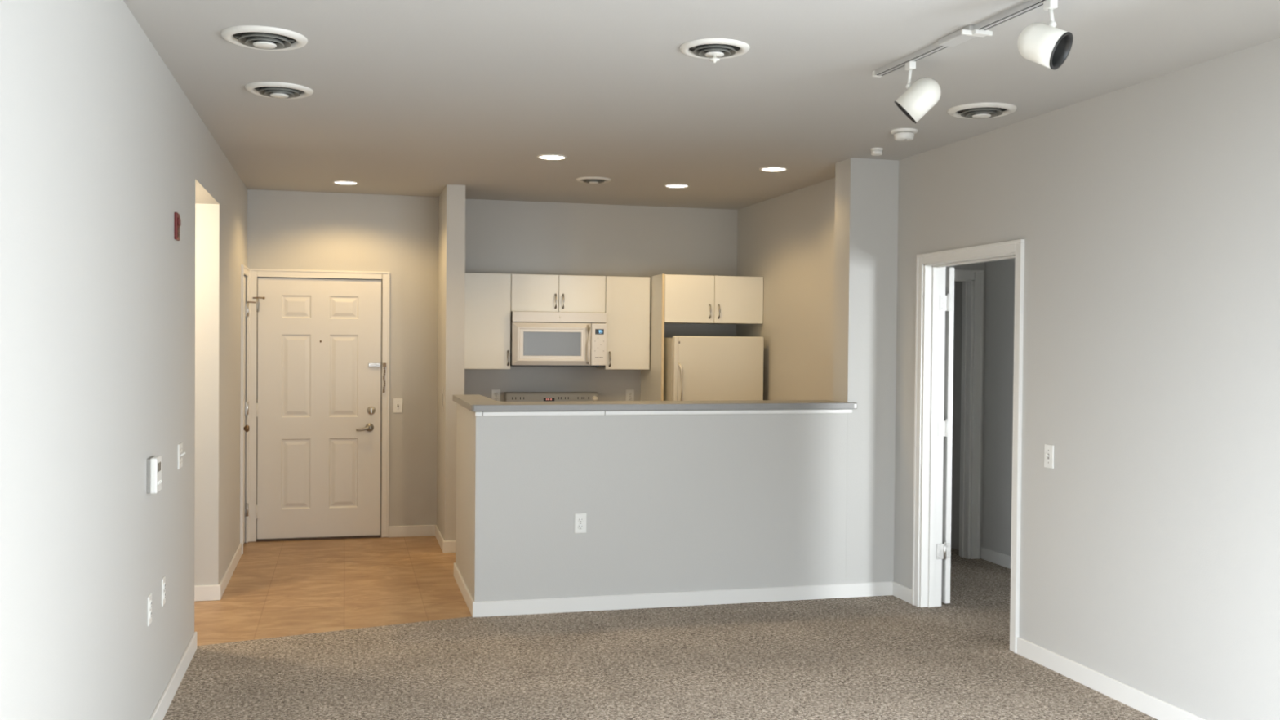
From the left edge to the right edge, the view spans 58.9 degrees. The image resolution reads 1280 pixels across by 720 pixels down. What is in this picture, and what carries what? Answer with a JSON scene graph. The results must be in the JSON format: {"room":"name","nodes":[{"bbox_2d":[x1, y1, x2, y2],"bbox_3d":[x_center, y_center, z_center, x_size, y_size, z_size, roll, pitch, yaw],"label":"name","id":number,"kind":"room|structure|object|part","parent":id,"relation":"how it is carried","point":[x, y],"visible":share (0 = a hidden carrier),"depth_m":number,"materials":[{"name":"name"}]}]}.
{"room":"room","nodes":[
{"label":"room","id":0,"kind":"room"},
{"bbox_2d":[0,0,247,719],"bbox_3d":[-1.814,0.139,3.768,0.150,2.710,10.500,0,1,-15],"label":"wall","id":1,"kind":"structure","parent":0,"point":[120,336],"depth_m":3.56,"materials":[{"name":"grey paint"}]},
{"bbox_2d":[147,593,151,626],"bbox_3d":[-1.898,0.967,4.392,0.010,0.114,0.071,0,1,-15],"label":"wall outlet","id":2,"kind":"object","parent":1,"relation":"attached to","point":[149,597],"visible":1,"depth_m":4.37,"materials":[{"name":"white plastic"}]},
{"bbox_2d":[146,455,162,493],"bbox_3d":[-1.879,0.443,4.393,0.042,0.136,0.124,0,1,-15],"label":"thermostat","id":3,"kind":"object","parent":1,"relation":"attached to","point":[154,481],"visible":1,"depth_m":4.34,"materials":[{"name":"white plastic"}]},
{"bbox_3d":[-1.893,0.443,4.389,0.012,0.132,0.124,0,1,-15],"label":"plate","id":4,"kind":"part","parent":3,"relation":"part of","materials":[{"name":"white plastic"}]},
{"bbox_2d":[161,576,165,606],"bbox_3d":[-1.985,0.964,4.726,0.010,0.114,0.071,0,1,-15],"label":"wall outlet","id":5,"kind":"object","parent":1,"relation":"attached to","point":[163,580],"visible":1,"depth_m":4.71,"materials":[{"name":"white plastic"}]},
{"bbox_2d":[173,212,181,240],"bbox_3d":[-2.053,-0.593,5.036,0.020,0.120,0.090,0,1,-15],"label":"fire alarm","id":6,"kind":"object","parent":1,"relation":"attached to","point":[177,221],"visible":1,"depth_m":5.00,"materials":[{"name":"red plastic"}]},
{"bbox_2d":[177,442,185,469],"bbox_3d":[-2.095,0.438,5.189,0.024,0.114,0.118,0,1,-15],"label":"light switch","id":7,"kind":"object","parent":1,"relation":"attached to","point":[180,454],"visible":1,"depth_m":5.16,"materials":[{"name":"white plastic"}]},
{"bbox_3d":[-2.104,0.438,5.187,0.006,0.114,0.118,0,1,-15],"label":"plate","id":8,"kind":"part","parent":7,"relation":"part of","materials":[{"name":"white plastic"}]},
{"bbox_2d":[149,542,241,719],"bbox_3d":[-2.725,1.423,5.057,1.281,0.092,6.205,0,1,-15],"label":"baseboard","id":9,"kind":"structure","parent":1,"relation":"attached to","point":[202,593],"depth_m":5.52,"materials":[{"name":"white paint"}]},
{"bbox_2d":[240,264,256,554],"bbox_3d":[-2.944,0.356,8.465,0.117,2.100,0.536,0,1,-15],"label":"door","id":10,"kind":"structure","parent":1,"relation":"in","point":[245,307],"depth_m":8.57,"materials":[{"name":"white paint"}]},
{"bbox_3d":[-2.949,0.356,8.463,0.022,2.100,0.536,0,1,-15],"label":"casing","id":11,"kind":"part","parent":10,"relation":"part of","materials":[{"name":"white paint"}]},
{"bbox_3d":[-2.899,0.504,8.324,0.058,0.056,0.056,0,1,-15],"label":"knob","id":12,"kind":"part","parent":10,"relation":"part of","materials":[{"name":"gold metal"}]},
{"bbox_2d":[436,184,465,541],"bbox_3d":[-1.481,0.058,8.813,0.137,2.710,0.920,0,1,-15],"label":"wall","id":13,"kind":"structure","parent":0,"point":[451,201],"depth_m":8.37,"materials":[{"name":"grey paint"}]},
{"bbox_2d":[388,524,455,553],"bbox_3d":[-1.575,1.372,8.770,0.344,0.089,0.917,0,1,-40],"label":"baseboard","id":14,"kind":"structure","parent":13,"relation":"attached to","point":[449,546],"depth_m":9.02,"materials":[{"name":"white paint"}]},
{"bbox_2d":[247,189,737,539],"bbox_3d":[-1.117,0.053,9.301,4.282,2.710,0.160,0,1,-15],"label":"wall","id":15,"kind":"structure","parent":0,"point":[397,235],"depth_m":9.08,"materials":[{"name":"grey paint"}]},
{"bbox_2d":[248,268,390,542],"bbox_3d":[-2.503,0.353,8.867,1.059,2.105,0.114,0,1,-15],"label":"door","id":16,"kind":"structure","parent":15,"relation":"in","point":[317,410],"depth_m":8.87,"materials":[{"name":"white paint"}]},
{"bbox_3d":[-2.165,0.535,8.931,0.135,0.066,0.062,0,1,-15],"label":"lever handle","id":17,"kind":"part","parent":16,"relation":"part of","materials":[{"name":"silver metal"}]},
{"bbox_3d":[-2.020,0.141,8.962,0.025,0.234,0.016,0,1,-15],"label":"chain","id":18,"kind":"part","parent":16,"relation":"part of","materials":[{"name":"silver metal"}]},
{"bbox_2d":[393,398,402,413],"bbox_3d":[-1.921,0.363,9.003,0.072,0.114,0.024,0,1,-15],"label":"light switch","id":19,"kind":"object","parent":15,"relation":"attached to","point":[397,402],"visible":1,"depth_m":9.01,"materials":[{"name":"white plastic"}]},
{"bbox_2d":[464,272,511,368],"bbox_3d":[-1.254,-0.308,9.040,0.407,0.752,0.362,0,1,-15],"label":"upper cabinet","id":20,"kind":"object","parent":15,"relation":"attached to","point":[487,296],"visible":0.8,"depth_m":8.90,"materials":[{"name":"beige laminate"}]},
{"bbox_3d":[-1.038,-0.015,8.932,0.018,0.124,0.034,0,1,-15],"label":"handle","id":21,"kind":"part","parent":20,"relation":"part of","materials":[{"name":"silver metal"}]},
{"bbox_2d":[491,389,500,401],"bbox_3d":[-1.175,0.299,9.255,0.071,0.114,0.010,0,1,-15],"label":"wall outlet","id":22,"kind":"object","parent":15,"relation":"attached to","point":[495,393],"visible":0.91,"depth_m":9.25,"materials":[{"name":"white plastic"}]},
{"bbox_2d":[511,274,605,312],"bbox_3d":[-0.684,-0.533,9.184,0.761,0.297,0.362,0,1,-15],"label":"upper cabinet","id":23,"kind":"object","parent":15,"relation":"attached to","point":[529,292],"visible":0.97,"depth_m":9.04,"materials":[{"name":"beige laminate"}]},
{"bbox_3d":[-0.833,-0.530,9.001,0.377,0.295,0.020,0,1,-15],"label":"door","id":24,"kind":"part","parent":23,"relation":"part of","materials":[{"name":"beige laminate"}]},
{"bbox_3d":[-0.669,-0.469,9.020,0.018,0.122,0.034,0,1,-15],"label":"handle","id":25,"kind":"part","parent":23,"relation":"part of","materials":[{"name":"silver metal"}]},
{"bbox_2d":[510,311,606,366],"bbox_3d":[-0.676,-0.168,9.152,0.759,0.432,0.440,0,1,-15],"label":"microwave","id":26,"kind":"object","parent":23,"relation":"attached to","point":[537,339],"visible":0.98,"depth_m":8.98,"materials":[{"name":"beige plastic"}]},
{"bbox_3d":[-0.698,-0.126,8.980,0.630,0.334,0.044,0,1,-15],"label":"door","id":27,"kind":"part","parent":26,"relation":"part of","materials":[{"name":"white plastic"}]},
{"bbox_3d":[-0.411,-0.124,9.024,0.030,0.316,0.057,0,1,-15],"label":"handle","id":28,"kind":"part","parent":26,"relation":"part of","materials":[{"name":"white plastic"}]},
{"bbox_3d":[-0.331,-0.125,9.084,0.125,0.334,0.031,0,1,-15],"label":"control panel","id":29,"kind":"part","parent":26,"relation":"part of","materials":[{"name":"white plastic"}]},
{"bbox_3d":[-0.464,-0.529,9.097,0.377,0.295,0.020,0,1,-15],"label":"door","id":30,"kind":"part","parent":23,"relation":"part of","materials":[{"name":"beige laminate"}]},
{"bbox_2d":[596,275,649,368],"bbox_3d":[-0.136,-0.303,9.330,0.369,0.752,0.362,0,1,-15],"label":"upper cabinet","id":31,"kind":"object","parent":15,"relation":"attached to","point":[627,299],"visible":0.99,"depth_m":9.19,"materials":[{"name":"beige laminate"}]},
{"bbox_3d":[-0.241,-0.006,9.140,0.018,0.128,0.034,0,1,-15],"label":"handle","id":32,"kind":"part","parent":31,"relation":"part of","materials":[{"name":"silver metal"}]},
{"bbox_2d":[626,389,634,400],"bbox_3d":[-0.084,0.306,9.538,0.071,0.114,0.010,0,1,-15],"label":"wall outlet","id":33,"kind":"object","parent":15,"relation":"attached to","point":[629,393],"visible":0.95,"depth_m":9.54,"materials":[{"name":"white plastic"}]},
{"bbox_2d":[664,274,763,324],"bbox_3d":[0.517,-0.489,9.331,0.825,0.378,0.682,0,1,-15],"label":"upper cabinet","id":34,"kind":"object","parent":15,"relation":"attached to","point":[688,299],"visible":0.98,"depth_m":9.03,"materials":[{"name":"beige laminate"}]},
{"bbox_3d":[0.392,-0.484,8.990,0.409,0.376,0.020,0,1,-15],"label":"door","id":35,"kind":"part","parent":34,"relation":"part of","materials":[{"name":"beige laminate"}]},
{"bbox_3d":[0.558,-0.387,9.009,0.018,0.120,0.034,0,1,-15],"label":"handle","id":36,"kind":"part","parent":34,"relation":"part of","materials":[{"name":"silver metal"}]},
{"bbox_3d":[0.631,-0.386,9.028,0.018,0.120,0.034,0,1,-15],"label":"handle","id":37,"kind":"part","parent":34,"relation":"part of","materials":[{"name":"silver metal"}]},
{"bbox_3d":[0.792,-0.482,9.094,0.409,0.376,0.020,0,1,-15],"label":"door","id":38,"kind":"part","parent":34,"relation":"part of","materials":[{"name":"beige laminate"}]},
{"bbox_2d":[455,403,847,601],"bbox_3d":[0.026,0.869,7.270,2.282,1.165,1.146,0,1,-15],"label":"wall","id":39,"kind":"structure","parent":0,"point":[671,503],"depth_m":6.70,"materials":[{"name":"grey paint"}]},
{"bbox_2d":[574,513,586,533],"bbox_3d":[-0.345,0.948,6.579,0.071,0.114,0.010,0,1,-15],"label":"wall outlet","id":40,"kind":"object","parent":39,"relation":"attached to","point":[580,518],"visible":1,"depth_m":6.58,"materials":[{"name":"white plastic"}]},
{"bbox_2d":[577,524,583,529],"bbox_3d":[-0.345,0.968,6.577,0.034,0.034,0.004,0,1,-15],"label":"receptacle","id":41,"kind":"object","parent":40,"relation":"attached to","point":[580,526],"depth_m":6.57,"materials":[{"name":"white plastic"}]},
{"bbox_2d":[577,517,583,523],"bbox_3d":[-0.344,0.929,6.576,0.034,0.034,0.004,0,1,-15],"label":"receptacle","id":42,"kind":"object","parent":40,"relation":"attached to","point":[580,520],"depth_m":6.57,"materials":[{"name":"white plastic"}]},
{"bbox_2d":[452,395,857,411],"bbox_3d":[0.045,0.266,7.255,2.360,0.038,1.192,0,1,-15],"label":"countertop","id":43,"kind":"structure","parent":39,"relation":"on","point":[472,402],"depth_m":6.72,"materials":[{"name":"grey laminate"}]},
{"bbox_2d":[475,408,852,416],"bbox_3d":[0.188,0.310,6.702,2.314,0.025,0.014,0,1,-15],"label":"trim","id":44,"kind":"structure","parent":39,"relation":"attached to","point":[799,411],"depth_m":6.68,"materials":[{"name":"white paint"}]},
{"bbox_2d":[453,562,893,617],"bbox_3d":[0.173,1.412,7.319,2.622,0.089,1.172,0,1,-15],"label":"baseboard","id":45,"kind":"structure","parent":39,"relation":"attached to","point":[605,602],"depth_m":6.73,"materials":[{"name":"white paint"}]},
{"bbox_2d":[163,535,1157,719],"bbox_3d":[1.423,1.528,4.636,9.500,0.040,10.600,0,1,-15],"label":"floor","id":46,"kind":"structure","parent":0,"point":[888,657],"depth_m":5.66,"materials":[{"name":"carpet"}]},
{"bbox_2d":[504,391,598,401],"bbox_3d":[-0.654,0.828,9.007,0.762,1.118,0.714,0,1,-15],"label":"range","id":47,"kind":"object","parent":46,"relation":"on","point":[508,396],"visible":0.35,"depth_m":9.22,"materials":[{"name":"beige metal"}]},
{"bbox_3d":[-0.724,0.270,9.282,0.762,0.012,0.126,0,1,-15],"label":"trim","id":48,"kind":"part","parent":47,"relation":"part of","materials":[{"name":"metal"}]},
{"bbox_3d":[-0.368,0.320,9.300,0.050,0.050,0.028,0,1,-15],"label":"knob","id":49,"kind":"part","parent":47,"relation":"part of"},
{"bbox_2d":[640,274,664,400],"bbox_3d":[0.094,0.369,9.254,0.019,2.106,0.650,0,1,-15],"label":"cabinet end panel","id":50,"kind":"object","parent":46,"relation":"on","point":[652,378],"visible":0.38,"depth_m":9.10,"materials":[{"name":"beige laminate"}]},
{"bbox_2d":[663,336,764,400],"bbox_3d":[0.526,0.616,9.233,0.738,1.615,0.817,0,1,-15],"label":"refrigerator","id":51,"kind":"object","parent":46,"relation":"on","point":[696,368],"visible":0.36,"depth_m":8.88,"materials":[{"name":"beige metal"}]},
{"bbox_3d":[0.314,0.191,8.778,0.037,0.340,0.057,0,1,-15],"label":"handle","id":52,"kind":"part","parent":51,"relation":"part of","materials":[{"name":"white plastic"}]},
{"bbox_2d":[123,0,1279,209],"bbox_3d":[1.387,-1.263,4.625,9.600,0.120,10.900,0,1,-15],"label":"ceiling","id":53,"kind":"structure","parent":0,"point":[409,97],"depth_m":4.95,"materials":[{"name":"paint"}]},
{"bbox_2d":[221,25,307,50],"bbox_3d":[-1.420,-1.206,4.290,0.312,0.040,0.312,0,1,-15],"label":"ceiling vent","id":54,"kind":"object","parent":53,"relation":"in","point":[260,37],"visible":1,"depth_m":4.25,"materials":[{"name":"white metal"}]},
{"bbox_2d":[244,81,313,98],"bbox_3d":[-1.649,-1.223,5.185,0.300,0.038,0.300,0,1,-15],"label":"ceiling vent","id":55,"kind":"object","parent":53,"relation":"in","point":[267,89],"visible":1,"depth_m":5.13,"materials":[{"name":"white metal"}]},
{"bbox_2d":[332,180,359,185],"bbox_3d":[-2.145,-1.292,8.261,0.188,0.009,0.188,0,1,-15],"label":"recessed light","id":56,"kind":"object","parent":53,"relation":"in","point":[338,182],"visible":1,"depth_m":8.24,"materials":[{"name":"white glass"}]},
{"bbox_2d":[537,154,567,159],"bbox_3d":[-0.545,-1.257,7.028,0.188,0.009,0.188,0,1,-15],"label":"recessed light","id":57,"kind":"object","parent":53,"relation":"in","point":[546,157],"visible":1,"depth_m":7.02,"materials":[{"name":"white glass"}]},
{"bbox_2d":[576,177,611,183],"bbox_3d":[-0.326,-1.261,7.993,0.250,0.032,0.250,0,1,-15],"label":"ceiling vent","id":58,"kind":"object","parent":53,"relation":"in","point":[584,180],"visible":1,"depth_m":7.94,"materials":[{"name":"white metal"}]},
{"bbox_2d":[663,183,689,187],"bbox_3d":[0.269,-1.271,8.277,0.188,0.009,0.188,0,1,-15],"label":"recessed light","id":59,"kind":"object","parent":53,"relation":"in","point":[670,185],"visible":1,"depth_m":8.26,"materials":[{"name":"white glass"}]},
{"bbox_2d":[679,38,750,62],"bbox_3d":[0.288,-1.181,4.388,0.271,0.062,0.271,0,1,-15],"label":"ceiling vent","id":60,"kind":"object","parent":53,"relation":"in","point":[714,50],"visible":1,"depth_m":4.35,"materials":[{"name":"white metal"}]},
{"bbox_3d":[0.288,-1.164,4.388,0.042,0.029,0.042,0,1,-15],"label":"knob","id":61,"kind":"part","parent":60,"relation":"part of","materials":[{"name":"white metal"}]},
{"bbox_2d":[759,166,787,171],"bbox_3d":[0.876,-1.251,7.436,0.188,0.009,0.188,0,1,-15],"label":"recessed light","id":62,"kind":"object","parent":53,"relation":"in","point":[767,168],"visible":1,"depth_m":7.42,"materials":[{"name":"white glass"}]},
{"bbox_2d":[870,147,883,155],"bbox_3d":[1.385,-1.218,6.635,0.072,0.038,0.072,0,1,-15],"label":"ceiling sensor","id":63,"kind":"object","parent":53,"relation":"attached to","point":[874,151],"visible":1,"depth_m":6.61,"materials":[{"name":"white plastic"}]},
{"bbox_2d":[890,128,917,141],"bbox_3d":[1.411,-1.200,6.059,0.140,0.055,0.140,0,1,-15],"label":"smoke detector","id":64,"kind":"object","parent":53,"relation":"attached to","point":[900,134],"visible":1,"depth_m":6.02,"materials":[{"name":"white plastic"}]},
{"bbox_2d":[872,0,1045,77],"bbox_3d":[1.292,-1.172,3.763,0.114,0.034,2.075,0,1,-17],"label":"track","id":65,"kind":"object","parent":53,"relation":"attached to","point":[980,29],"visible":1,"depth_m":4.10,"materials":[{"name":"metal"}]},
{"bbox_2d":[894,61,941,124],"bbox_3d":[1.102,-1.060,4.504,0.180,0.241,0.124,1,1,16],"label":"track spotlight","id":66,"kind":"object","parent":65,"relation":"attached to","point":[921,96],"visible":1,"depth_m":4.46,"materials":[{"name":"white plastic"}]},
{"bbox_3d":[1.069,-1.115,4.507,0.023,0.076,0.036,1,1,11],"label":"stem","id":67,"kind":"part","parent":66,"relation":"part of","materials":[{"name":"white plastic"}]},
{"bbox_2d":[1017,0,1072,70],"bbox_3d":[1.310,-1.051,3.674,0.170,0.228,0.123,1,1,38],"label":"track spotlight","id":68,"kind":"object","parent":65,"relation":"attached to","point":[1049,46],"visible":1,"depth_m":3.65,"materials":[{"name":"white plastic"}]},
{"bbox_3d":[1.309,-1.017,3.675,0.168,0.155,0.122,1,1,38],"label":"lamp shade","id":69,"kind":"part","parent":68,"relation":"part of","materials":[{"name":"white metal"}]},
{"bbox_3d":[1.330,-1.103,3.659,0.026,0.066,0.024,1,1,33],"label":"stem","id":70,"kind":"part","parent":68,"relation":"part of","materials":[{"name":"white plastic"}]},
{"bbox_2d":[946,102,1017,119],"bbox_3d":[1.658,-1.198,5.501,0.324,0.042,0.324,0,1,-15],"label":"ceiling vent","id":71,"kind":"object","parent":53,"relation":"in","point":[976,110],"visible":1,"depth_m":5.44,"materials":[{"name":"white metal"}]},
{"bbox_2d":[736,177,835,400],"bbox_3d":[1.214,0.086,8.564,0.140,2.710,2.760,0,1,-15],"label":"wall","id":72,"kind":"structure","parent":0,"point":[787,240],"depth_m":8.50,"materials":[{"name":"grey paint"}]},
{"bbox_2d":[832,157,898,583],"bbox_3d":[1.419,0.111,7.139,0.340,2.710,0.220,0,1,-15],"label":"pillar","id":73,"kind":"structure","parent":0,"point":[867,190],"depth_m":7.03,"materials":[{"name":"grey paint"}]},
{"bbox_2d":[946,258,1015,558],"bbox_3d":[4.117,0.165,5.346,3.780,2.710,9.570,0,1,-15],"label":"wall","id":74,"kind":"structure","parent":0,"point":[998,315],"depth_m":8.19,"materials":[{"name":"grey paint"}]},
{"bbox_2d":[954,269,983,559],"bbox_3d":[2.051,0.397,8.242,0.888,2.112,0.145,0,1,-15],"label":"door frame","id":75,"kind":"structure","parent":74,"relation":"in","point":[972,281],"depth_m":8.29,"materials":[{"name":"white paint"}]},
{"bbox_3d":[2.043,0.428,8.250,0.760,2.050,0.127,0,1,-15],"label":"frame","id":76,"kind":"part","parent":75,"relation":"part of","materials":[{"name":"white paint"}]},
{"bbox_2d":[980,546,1010,568],"bbox_3d":[2.655,1.427,7.744,0.013,0.089,1.200,0,1,-15],"label":"baseboard","id":77,"kind":"structure","parent":74,"relation":"attached to","point":[987,554],"depth_m":8.13,"materials":[{"name":"white paint"}]},
{"bbox_2d":[893,37,1279,719],"bbox_3d":[2.245,0.157,4.828,0.124,2.710,10.510,0,1,-15],"label":"wall","id":78,"kind":"structure","parent":0,"point":[1146,214],"depth_m":4.87,"materials":[{"name":"grey paint"}]},
{"bbox_2d":[911,239,1024,653],"bbox_3d":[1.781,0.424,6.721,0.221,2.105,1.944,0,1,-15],"label":"door frame","id":79,"kind":"structure","parent":78,"relation":"in","point":[935,282],"depth_m":6.75,"materials":[{"name":"white paint"}]},
{"bbox_2d":[892,581,1205,719],"bbox_3d":[2.050,1.462,5.283,0.013,0.089,3.740,0,1,-15],"label":"baseboard","id":80,"kind":"structure","parent":78,"relation":"attached to","point":[1150,705],"depth_m":5.16,"materials":[{"name":"white paint"}]},
{"bbox_2d":[1044,444,1053,468],"bbox_3d":[1.986,0.470,5.527,0.024,0.114,0.072,0,1,-15],"label":"light switch","id":81,"kind":"object","parent":78,"relation":"attached to","point":[1048,449],"visible":1,"depth_m":5.52,"materials":[{"name":"white plastic"}]}
]}

